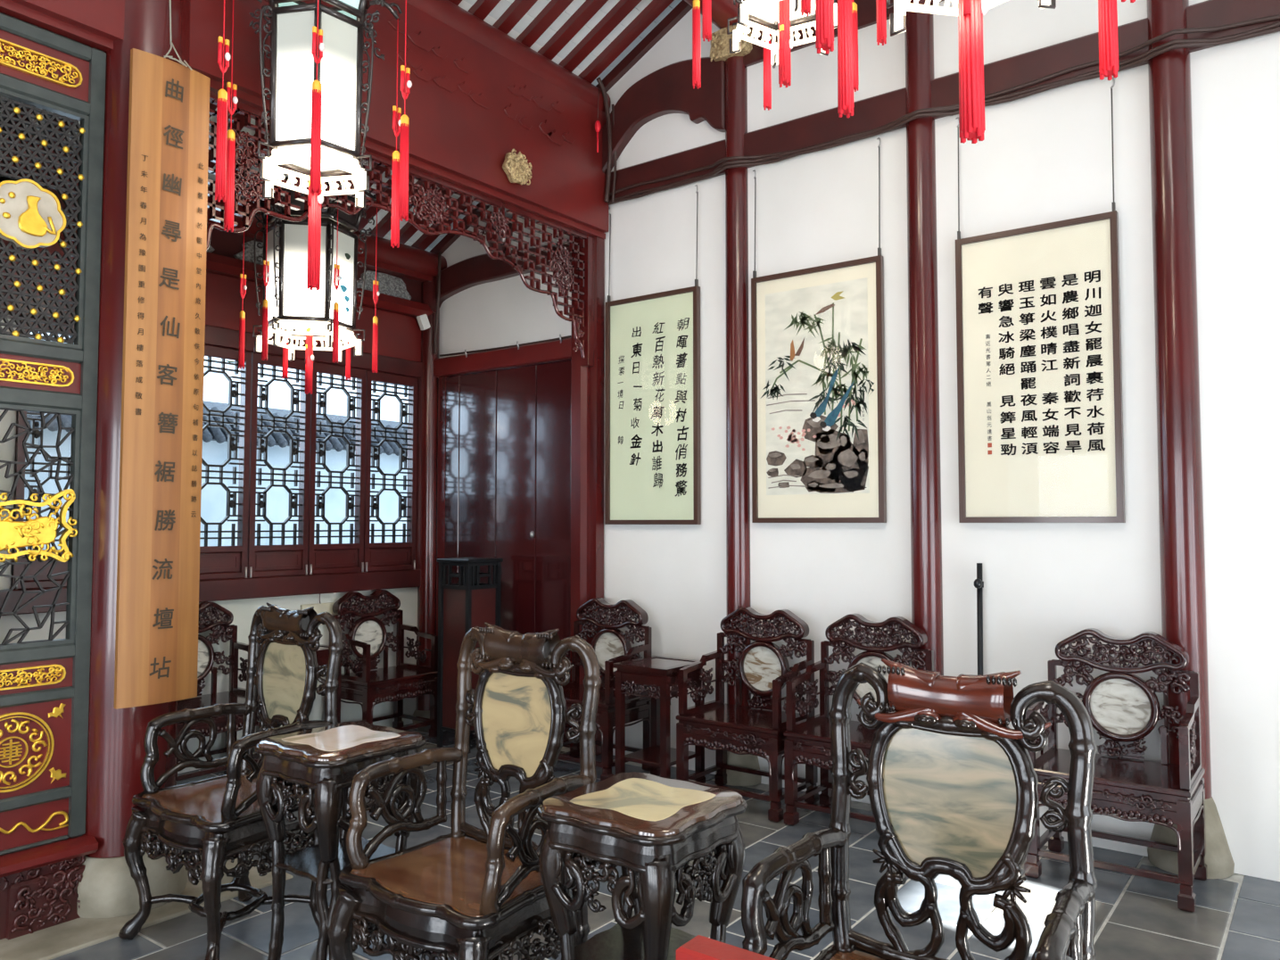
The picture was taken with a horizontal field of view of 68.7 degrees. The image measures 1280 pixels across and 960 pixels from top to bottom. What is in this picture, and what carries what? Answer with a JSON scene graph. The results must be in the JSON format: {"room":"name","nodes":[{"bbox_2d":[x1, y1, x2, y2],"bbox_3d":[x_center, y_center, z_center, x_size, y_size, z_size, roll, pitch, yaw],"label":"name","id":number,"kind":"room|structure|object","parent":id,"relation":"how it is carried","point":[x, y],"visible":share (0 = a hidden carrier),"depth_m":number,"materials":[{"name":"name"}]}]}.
{"room":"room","nodes":[
{"label":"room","id":0,"kind":"room"},
{"bbox_2d":[0,175,417,773],"bbox_3d":[-4.904,-0.166,2.939,0.120,3.600,10.800,-2,-3,37],"label":"wall","id":1,"kind":"structure","parent":0,"point":[243,610],"depth_m":5.96,"materials":[{"name":"white paint"}]},
{"bbox_2d":[11,315,74,589],"bbox_3d":[-3.177,-0.126,5.131,0.072,1.480,0.430,-2,-3,37],"label":"window","id":2,"kind":"structure","parent":1,"relation":"in","point":[36,565],"depth_m":5.02,"materials":[{"name":"paint"}]},
{"bbox_2d":[0,237,421,362],"bbox_3d":[-3.395,-1.165,4.948,0.100,0.340,5.750,-2,-3,37],"label":"trim","id":3,"kind":"structure","parent":1,"relation":"attached to","point":[399,334],"depth_m":6.06,"materials":[{"name":"paint"}]},
{"bbox_2d":[0,569,421,615],"bbox_3d":[-3.379,0.637,4.854,0.140,0.130,5.750,-2,-3,37],"label":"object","id":4,"kind":"structure","parent":1,"relation":"on","point":[215,590],"depth_m":6.10,"materials":[{"name":"paint"}]},
{"bbox_2d":[0,175,421,302],"bbox_3d":[-3.403,-1.524,4.971,0.080,0.220,5.750,-2,-3,37],"label":"trim","id":5,"kind":"structure","parent":1,"relation":"attached to","point":[225,243],"depth_m":5.97,"materials":[{"name":"paint"}]},
{"bbox_2d":[206,244,214,252],"bbox_3d":[-2.895,-1.495,5.558,0.047,0.174,0.764,-2,-3,37],"label":"panel","id":6,"kind":"object","parent":1,"relation":"attached to","point":[210,249],"visible":0.02,"depth_m":5.83,"materials":[{"name":"grey stone"}]},
{"bbox_2d":[1,292,422,378],"bbox_3d":[-3.383,-0.936,4.929,0.130,0.120,5.750,-2,-3,37],"label":"trim","id":7,"kind":"structure","parent":1,"relation":"attached to","point":[218,336],"depth_m":6.37,"materials":[{"name":"paint"}]},
{"bbox_2d":[199,344,251,579],"bbox_3d":[-2.649,-0.093,5.836,0.072,1.480,0.432,-2,-3,37],"label":"window","id":8,"kind":"structure","parent":1,"relation":"in","point":[216,562],"depth_m":5.92,"materials":[{"name":"paint"}]},
{"bbox_2d":[59,219,435,317],"bbox_3d":[-3.343,-1.387,4.920,0.170,0.100,5.750,-2,-3,37],"label":"trim","id":9,"kind":"structure","parent":1,"relation":"attached to","point":[215,263],"depth_m":6.60,"materials":[{"name":"paint"}]},
{"bbox_2d":[233,240,263,264],"bbox_3d":[-2.355,-1.462,6.277,0.047,0.174,0.764,-2,-3,37],"label":"panel","id":10,"kind":"object","parent":1,"relation":"attached to","point":[249,256],"visible":0.1,"depth_m":6.04,"materials":[{"name":"grey stone"}]},
{"bbox_2d":[247,352,310,578],"bbox_3d":[-2.385,-0.077,6.186,0.072,1.480,0.425,-2,-3,37],"label":"window","id":11,"kind":"structure","parent":1,"relation":"in","point":[284,559],"depth_m":6.18,"materials":[{"name":"paint"}]},
{"bbox_2d":[300,593,338,625],"bbox_3d":[-2.187,0.843,6.396,0.028,0.300,0.280,-2,-3,37],"label":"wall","id":12,"kind":"structure","parent":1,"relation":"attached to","point":[319,607],"depth_m":6.40,"materials":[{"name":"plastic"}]},
{"bbox_2d":[307,361,366,574],"bbox_3d":[-2.120,-0.061,6.540,0.072,1.480,0.441,-2,-3,37],"label":"window","id":13,"kind":"structure","parent":1,"relation":"in","point":[330,557],"depth_m":6.54,"materials":[{"name":"paint"}]},
{"bbox_2d":[356,270,411,300],"bbox_3d":[-1.887,-1.433,6.901,0.047,0.174,0.494,-2,-3,37],"label":"panel","id":14,"kind":"object","parent":1,"relation":"attached to","point":[388,284],"visible":0.84,"depth_m":6.90,"materials":[{"name":"grey stone"}]},
{"bbox_2d":[363,370,417,571],"bbox_3d":[-1.844,-0.044,6.907,0.072,1.480,0.457,-2,-3,37],"label":"window","id":15,"kind":"structure","parent":1,"relation":"in","point":[383,556],"depth_m":6.92,"materials":[{"name":"paint"}]},
{"bbox_2d":[415,376,421,569],"bbox_3d":[-1.677,-0.059,7.140,0.100,1.470,0.105,-2,-3,37],"label":"trim","id":16,"kind":"structure","parent":1,"relation":"attached to","point":[419,379],"depth_m":7.08,"materials":[{"name":"paint"}]},
{"bbox_2d":[23,406,407,549],"bbox_3d":[-4.556,0.626,9.023,0.719,2.774,13.000,-2,-3,37],"label":"wall","id":17,"kind":"structure","parent":0,"point":[213,500],"depth_m":9.88,"materials":[{"name":"grey tile"}]},
{"bbox_2d":[0,0,681,251],"bbox_3d":[-0.660,-3.545,0.032,10.900,3.034,11.000,-2,-3,37],"label":"ceiling","id":18,"kind":"structure","parent":0,"point":[588,38],"depth_m":5.89,"materials":[{"name":"white"}]},
{"bbox_2d":[238,169,379,394],"bbox_3d":[-1.850,-1.440,5.271,0.730,1.920,0.713,-2,-3,37],"label":"lantern","id":19,"kind":"object","parent":18,"relation":"hanging from","point":[290,309],"visible":0.87,"depth_m":5.11,"materials":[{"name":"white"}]},
{"bbox_2d":[214,0,412,290],"bbox_3d":[-1.369,-1.923,3.981,0.759,2.245,0.842,-2,-3,37],"label":"lantern","id":20,"kind":"object","parent":18,"relation":"hanging from","point":[315,92],"visible":1,"depth_m":3.85,"materials":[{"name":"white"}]},
{"bbox_2d":[692,0,711,88],"label":"tassel","id":21,"kind":"object","parent":18,"relation":"hanging from","point":[706,4],"depth_m":4.06,"materials":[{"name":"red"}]},
{"bbox_2d":[726,0,815,110],"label":"lantern","id":22,"kind":"object","parent":18,"relation":"hanging from","point":[781,16],"depth_m":3.99,"materials":[{"name":"white"}]},
{"bbox_2d":[815,0,854,117],"label":"tassel","id":23,"kind":"object","parent":18,"relation":"hanging from","point":[824,9],"depth_m":2.72,"materials":[{"name":"red fabric"}]},
{"bbox_2d":[852,0,858,91],"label":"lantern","id":24,"kind":"object","parent":18,"relation":"hanging from","point":[854,6],"depth_m":4.09,"materials":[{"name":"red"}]},
{"bbox_2d":[876,0,886,45],"label":"tassel","id":25,"kind":"object","parent":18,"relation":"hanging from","point":[881,10],"depth_m":3.69,"materials":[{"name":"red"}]},
{"bbox_2d":[886,0,1008,143],"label":"lantern","id":26,"kind":"object","parent":18,"relation":"hanging from","point":[970,13],"depth_m":2.41,"materials":[{"name":"red fabric"}]},
{"bbox_2d":[1098,0,1118,80],"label":"lantern","id":27,"kind":"object","parent":18,"relation":"hanging from","point":[1107,9],"depth_m":2.49,"materials":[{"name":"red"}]},
{"bbox_2d":[50,723,1279,959],"bbox_3d":[-0.693,1.553,-0.176,10.982,0.120,11.000,-2,-3,37],"label":"floor","id":28,"kind":"structure","parent":0,"point":[1236,916],"depth_m":3.64,"materials":[{"name":"tile"}]},
{"bbox_2d":[0,834,98,940],"bbox_3d":[-3.075,1.459,2.360,0.190,0.300,3.189,-2,-3,37],"label":"base","id":29,"kind":"object","parent":28,"relation":"on","point":[38,885],"visible":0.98,"depth_m":3.43,"materials":[{"name":"paint"}]},
{"bbox_2d":[0,12,106,855],"bbox_3d":[-2.310,-0.181,3.482,0.071,3.080,0.510,-2,-3,37],"label":"screen door","id":30,"kind":"structure","parent":29,"relation":"on","point":[45,683],"depth_m":3.55,"materials":[{"name":"paint"}]},
{"bbox_2d":[0,850,292,959],"bbox_3d":[-2.165,1.675,3.582,0.650,0.042,1.450,-2,-3,37],"label":"trim","id":31,"kind":"structure","parent":28,"relation":"on","point":[49,943],"depth_m":3.43,"materials":[{"name":"stone"}]},
{"bbox_2d":[77,0,190,918],"bbox_3d":[-2.055,-0.825,3.852,0.450,5.000,0.450,-2,-3,37],"label":"column","id":32,"kind":"structure","parent":31,"relation":"on","point":[116,753],"depth_m":3.64,"materials":[{"name":"red paint"}]},
{"bbox_2d":[113,0,210,709],"bbox_3d":[-1.885,-0.730,3.729,0.090,3.200,0.310,-2,-3,37],"label":"couplet board","id":33,"kind":"object","parent":32,"relation":"hanging from","point":[159,532],"visible":1,"depth_m":3.68,"materials":[{"name":"brown wood"}]},
{"bbox_2d":[0,0,611,239],"bbox_3d":[-2.670,-2.253,3.096,0.200,1.015,7.980,-2,-3,37],"label":"beam","id":34,"kind":"structure","parent":32,"relation":"attached to","point":[478,94],"depth_m":5.16,"materials":[{"name":"paint"}]},
{"bbox_2d":[206,90,604,755],"bbox_3d":[-1.128,0.021,5.050,0.100,3.420,2.840,-2,-3,37],"label":"hanging fretwork","id":35,"kind":"object","parent":34,"relation":"hanging from","point":[591,317],"visible":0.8,"depth_m":5.59,"materials":[{"name":"red paint"}]},
{"bbox_2d":[502,148,532,185],"bbox_3d":[-0.721,-1.819,5.458,0.064,0.196,0.228,-2,-3,37],"label":"boss","id":36,"kind":"object","parent":34,"relation":"attached to","point":[516,167],"visible":1,"depth_m":5.44,"materials":[{"name":"gold metal"}]},
{"bbox_2d":[594,87,600,152],"bbox_3d":[-0.274,-2.340,6.081,0.035,0.430,0.035,2,-3,-31],"label":"pendant","id":37,"kind":"object","parent":34,"relation":"hanging from","point":[598,123],"visible":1,"depth_m":6.07,"materials":[{"name":"red"}]},
{"bbox_2d":[596,77,616,202],"bbox_3d":[-0.221,-2.233,6.155,0.136,0.829,0.049,0,-3,-3],"label":"cable","id":38,"kind":"object","parent":34,"relation":"attached to","point":[599,81],"visible":1,"depth_m":6.14,"materials":[{"name":"brown plastic"}]},
{"bbox_2d":[174,601,259,785],"bbox_3d":[-2.533,1.239,5.449,0.461,1.022,0.624,-2,-3,37],"label":"armchair","id":39,"kind":"object","parent":28,"relation":"on","point":[207,656],"visible":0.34,"depth_m":5.66,"materials":[{"name":"red wood"}]},
{"bbox_2d":[118,602,343,959],"bbox_3d":[-1.485,1.065,3.425,0.630,1.185,0.530,-2,-3,37],"label":"carved armchair","id":40,"kind":"object","parent":28,"relation":"on","point":[218,819],"visible":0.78,"depth_m":3.40,"materials":[{"name":"brown wood"}]},
{"bbox_2d":[255,644,343,752],"bbox_3d":[-2.176,1.423,5.973,0.400,0.702,0.370,-2,-3,37],"label":"table","id":41,"kind":"object","parent":28,"relation":"on","point":[323,652],"visible":0.06,"depth_m":5.94,"materials":[{"name":"red wood"}]},
{"bbox_2d":[254,721,426,959],"bbox_3d":[-0.981,1.241,3.064,0.440,0.792,0.437,-2,-3,37],"label":"marble table","id":42,"kind":"object","parent":28,"relation":"on","point":[326,759],"visible":0.67,"depth_m":2.96,"materials":[{"name":"brown wood"}]},
{"bbox_2d":[329,589,437,737],"bbox_3d":[-1.765,1.286,6.472,0.461,1.022,0.624,-2,-3,37],"label":"armchair","id":43,"kind":"object","parent":28,"relation":"on","point":[367,638],"visible":0.91,"depth_m":6.53,"materials":[{"name":"red wood"}]},
{"bbox_2d":[412,276,439,724],"bbox_3d":[-1.612,0.126,7.136,0.220,3.400,0.220,-2,-3,37],"label":"column","id":44,"kind":"structure","parent":28,"relation":"on","point":[426,592],"depth_m":7.08,"materials":[{"name":"red paint"}]},
{"bbox_2d":[0,127,446,281],"bbox_3d":[-2.700,-1.695,5.734,0.200,0.230,3.800,-2,-3,37],"label":"carved wooden fretwork","id":45,"kind":"object","parent":44,"relation":"on","point":[407,261],"visible":0.22,"depth_m":6.75,"materials":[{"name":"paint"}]},
{"bbox_2d":[416,313,430,330],"bbox_3d":[-1.641,-1.197,7.099,0.040,0.124,0.106,-2,-3,37],"label":"sensor","id":46,"kind":"object","parent":44,"relation":"attached to","point":[423,321],"visible":1,"depth_m":7.08,"materials":[{"name":"white plastic"}]},
{"bbox_2d":[327,621,601,959],"bbox_3d":[-0.497,1.031,2.684,0.630,1.185,0.530,-2,-3,37],"label":"carved armchair","id":47,"kind":"object","parent":28,"relation":"on","point":[469,892],"visible":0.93,"depth_m":2.72,"materials":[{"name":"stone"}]},
{"bbox_2d":[436,557,503,753],"bbox_3d":[-1.152,1.160,6.318,0.314,1.260,0.314,-2,-3,37],"label":"stand","id":48,"kind":"object","parent":28,"relation":"on","point":[469,603],"visible":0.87,"depth_m":6.25,"materials":[{"name":"black wood"}]},
{"bbox_2d":[441,726,474,733],"bbox_3d":[-1.152,1.659,6.295,0.270,0.020,0.270,-2,-3,37],"label":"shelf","id":49,"kind":"object","parent":48,"relation":"attached to","point":[447,728],"depth_m":6.20,"materials":[{"name":"wood"}]},
{"bbox_2d":[558,597,651,781],"bbox_3d":[-0.298,1.252,5.718,0.624,1.022,0.461,-2,-3,37],"label":"armchair","id":50,"kind":"object","parent":28,"relation":"on","point":[611,645],"visible":0.56,"depth_m":5.75,"materials":[{"name":"red wood"}]},
{"bbox_2d":[536,772,747,959],"bbox_3d":[0.009,1.210,2.385,0.440,0.792,0.437,-2,-3,37],"label":"marble table","id":51,"kind":"object","parent":28,"relation":"on","point":[649,826],"visible":0.98,"depth_m":2.31,"materials":[{"name":"brown wood"}]},
{"bbox_2d":[574,923,696,959],"bbox_3d":[0.009,1.207,2.384,0.328,0.017,0.328,-2,-3,37],"label":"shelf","id":52,"kind":"object","parent":51,"relation":"attached to","point":[617,942],"depth_m":2.42,"materials":[{"name":"black wood"}]},
{"bbox_2d":[613,655,706,782],"bbox_3d":[0.116,1.395,5.355,0.370,0.702,0.400,-2,-3,37],"label":"table","id":53,"kind":"object","parent":28,"relation":"on","point":[660,673],"visible":0.88,"depth_m":5.29,"materials":[{"name":"brown wood"}]},
{"bbox_2d":[623,745,697,767],"bbox_3d":[0.116,1.576,5.346,0.310,0.020,0.340,-2,-3,37],"label":"shelf","id":54,"kind":"object","parent":53,"relation":"attached to","point":[650,755],"depth_m":5.30,"materials":[{"name":"brown wood"}]},
{"bbox_2d":[676,934,776,959],"bbox_3d":[0.948,1.170,1.012,2.160,0.755,0.280,-2,-3,37],"label":"box","id":55,"kind":"object","parent":28,"relation":"on","point":[700,947],"visible":1,"depth_m":1.63,"materials":[{"name":"red paint"}]},
{"bbox_2d":[709,24,761,785],"bbox_3d":[0.585,-0.480,5.583,0.285,4.469,0.285,-2,-3,37],"label":"column","id":56,"kind":"structure","parent":28,"relation":"on","point":[738,492],"depth_m":5.53,"materials":[{"name":"red paint"}]},
{"bbox_2d":[684,0,738,29],"bbox_3d":[-0.556,-2.872,4.178,0.200,0.200,3.800,-2,-3,37],"label":"round purlin","id":57,"kind":"object","parent":56,"relation":"on","point":[722,10],"visible":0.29,"depth_m":5.48,"materials":[{"name":"paint"}]},
{"bbox_2d":[675,606,818,822],"bbox_3d":[0.574,1.222,5.065,0.624,1.022,0.461,-2,-3,37],"label":"armchair","id":58,"kind":"object","parent":28,"relation":"on","point":[757,729],"visible":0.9,"depth_m":5.10,"materials":[{"name":"red wood"}]},
{"bbox_2d":[783,613,933,825],"bbox_3d":[1.098,1.204,4.672,0.624,1.022,0.461,-2,-3,37],"label":"armchair","id":59,"kind":"object","parent":28,"relation":"on","point":[808,740],"visible":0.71,"depth_m":4.76,"materials":[{"name":"red wood"}]},
{"bbox_2d":[741,658,1097,959],"bbox_3d":[0.559,0.995,1.893,0.630,1.185,0.530,-2,-3,37],"label":"carved armchair","id":60,"kind":"object","parent":28,"relation":"on","point":[952,787],"visible":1,"depth_m":2.05,"materials":[{"name":"brown wood"}]},
{"bbox_2d":[904,0,943,675],"bbox_3d":[1.489,-0.776,4.918,0.300,5.000,0.300,-2,-3,37],"label":"column","id":61,"kind":"structure","parent":28,"relation":"on","point":[925,479],"depth_m":4.86,"materials":[{"name":"red paint"}]},
{"bbox_2d":[974,562,983,675],"bbox_3d":[1.658,1.061,4.588,0.140,1.300,0.140,-2,-3,37],"label":"pole","id":62,"kind":"object","parent":28,"relation":"on","point":[978,583],"visible":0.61,"depth_m":4.63,"materials":[{"name":"black metal"}]},
{"bbox_2d":[1024,627,1207,912],"bbox_3d":[2.014,1.172,3.986,0.624,1.022,0.461,-2,-3,37],"label":"armchair","id":63,"kind":"object","parent":28,"relation":"on","point":[1123,708],"visible":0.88,"depth_m":4.02,"materials":[{"name":"red wood"}]},
{"bbox_2d":[1147,0,1234,878],"bbox_3d":[2.415,-1.008,4.233,0.332,5.400,0.332,-2,-3,37],"label":"column","id":64,"kind":"structure","parent":28,"relation":"on","point":[1183,588],"depth_m":4.15,"materials":[{"name":"red paint"}]},
{"bbox_2d":[438,0,1279,881],"bbox_3d":[2.640,-1.509,4.218,10.750,6.400,0.200,-2,-3,37],"label":"wall","id":65,"kind":"structure","parent":0,"point":[1044,157],"depth_m":4.67,"materials":[{"name":"white paint"}]},
{"bbox_2d":[436,375,448,635],"bbox_3d":[-1.487,0.519,7.068,0.080,2.610,0.050,-2,-3,37],"label":"trim","id":66,"kind":"structure","parent":65,"relation":"attached to","point":[441,391],"depth_m":7.07,"materials":[{"name":"red paint"}]},
{"bbox_2d":[433,338,570,377],"bbox_3d":[-0.986,-0.870,6.749,1.620,0.135,0.100,-2,-3,37],"label":"trim","id":67,"kind":"structure","parent":65,"relation":"attached to","point":[551,350],"depth_m":6.67,"materials":[{"name":"paint"}]},
{"bbox_2d":[433,251,570,356],"bbox_3d":[-0.976,-1.345,6.733,1.391,0.797,0.060,-2,-3,34],"label":"cable","id":68,"kind":"object","parent":65,"relation":"attached to","point":[439,252],"visible":0.81,"depth_m":7.08,"materials":[{"name":"brown plastic"}]},
{"bbox_2d":[435,359,570,747],"bbox_3d":[-0.967,0.500,6.670,1.430,2.610,0.084,-2,-3,37],"label":"door","id":69,"kind":"structure","parent":65,"relation":"in","point":[507,440],"depth_m":6.60,"materials":[{"name":"red wood"}]},
{"bbox_2d":[435,244,571,307],"bbox_3d":[-0.986,-1.457,6.776,1.580,0.410,0.080,-2,-3,37],"label":"beam","id":70,"kind":"structure","parent":65,"relation":"attached to","point":[479,269],"depth_m":6.89,"materials":[{"name":"paint"}]},
{"bbox_2d":[478,217,512,250],"bbox_3d":[-1.025,-1.760,6.817,0.230,0.260,0.222,-2,-3,37],"label":"carved block","id":71,"kind":"object","parent":70,"relation":"on","point":[499,247],"visible":0.23,"depth_m":6.75,"materials":[{"name":"paint"}]},
{"bbox_2d":[429,0,693,254],"bbox_3d":[-0.013,-2.788,6.116,4.200,2.170,0.045,-2,-3,37],"label":"trim","id":72,"kind":"structure","parent":65,"relation":"attached to","point":[682,8],"depth_m":6.11,"materials":[{"name":"paint"}]},
{"bbox_2d":[569,238,590,752],"bbox_3d":[-0.372,-0.017,6.186,0.140,3.600,0.160,-2,-3,37],"label":"trim","id":73,"kind":"structure","parent":65,"relation":"attached to","point":[580,375],"depth_m":6.11,"materials":[{"name":"red paint"}]},
{"bbox_2d":[604,184,701,524],"bbox_3d":[0.072,-0.766,5.941,0.725,2.094,0.040,-2,-3,37],"label":"framed picture","id":74,"kind":"object","parent":65,"relation":"attached to","point":[653,471],"visible":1,"depth_m":5.92,"materials":[{"name":"white paper"}]},
{"bbox_2d":[602,57,725,173],"bbox_3d":[0.146,-2.325,5.965,0.950,0.590,0.080,-2,-3,37],"label":"beam","id":75,"kind":"structure","parent":65,"relation":"attached to","point":[669,89],"depth_m":5.90,"materials":[{"name":"paint"}]},
{"bbox_2d":[751,137,886,522],"bbox_3d":[0.984,-0.802,5.258,0.805,2.084,0.040,-2,-3,37],"label":"framed picture","id":76,"kind":"object","parent":65,"relation":"attached to","point":[818,335],"visible":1,"depth_m":5.22,"materials":[{"name":"beige paper"}]},
{"bbox_2d":[809,482,817,487],"bbox_3d":[0.967,0.027,5.229,0.062,0.027,0.001,-2,-3,37],"label":"rock","id":77,"kind":"object","parent":76,"relation":"attached to","point":[813,484],"depth_m":5.23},
{"bbox_2d":[743,0,945,66],"bbox_3d":[2.527,-2.660,4.221,4.870,0.220,0.055,-2,-3,37],"label":"trim","id":78,"kind":"structure","parent":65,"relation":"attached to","point":[866,9],"depth_m":5.25,"materials":[{"name":"paint"}]},
{"bbox_2d":[607,14,1279,205],"bbox_3d":[1.756,-1.930,4.664,5.077,0.097,0.116,-2,-3,37],"label":"cable bundle","id":79,"kind":"object","parent":65,"relation":"attached to","point":[763,159],"visible":0.95,"depth_m":4.67,"materials":[{"name":"brown"}]},
{"bbox_2d":[608,0,1279,198],"bbox_3d":[2.075,-2.018,4.531,6.000,0.205,0.055,-2,-3,37],"label":"beam","id":80,"kind":"structure","parent":65,"relation":"attached to","point":[872,112],"depth_m":4.87,"materials":[{"name":"paint"}]},
{"bbox_2d":[955,77,1125,522],"bbox_3d":[1.921,-0.834,4.556,0.753,2.084,0.040,-2,-3,37],"label":"framed picture","id":81,"kind":"object","parent":65,"relation":"attached to","point":[1040,402],"visible":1,"depth_m":4.53,"materials":[{"name":"white paper"}]},
{"bbox_3d":[-8.500,2.121,10.039,14.250,0.280,22.000,-2,-3,37],"label":"trim","id":82,"kind":"structure","parent":0,"visible":0},
{"bbox_2d":[203,400,407,429],"bbox_3d":[-6.470,0.522,15.783,3.700,3.600,9.500,-2,-3,37],"label":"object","id":83,"kind":"object","parent":82,"relation":"on","point":[210,405],"visible":0.02,"depth_m":16.35,"materials":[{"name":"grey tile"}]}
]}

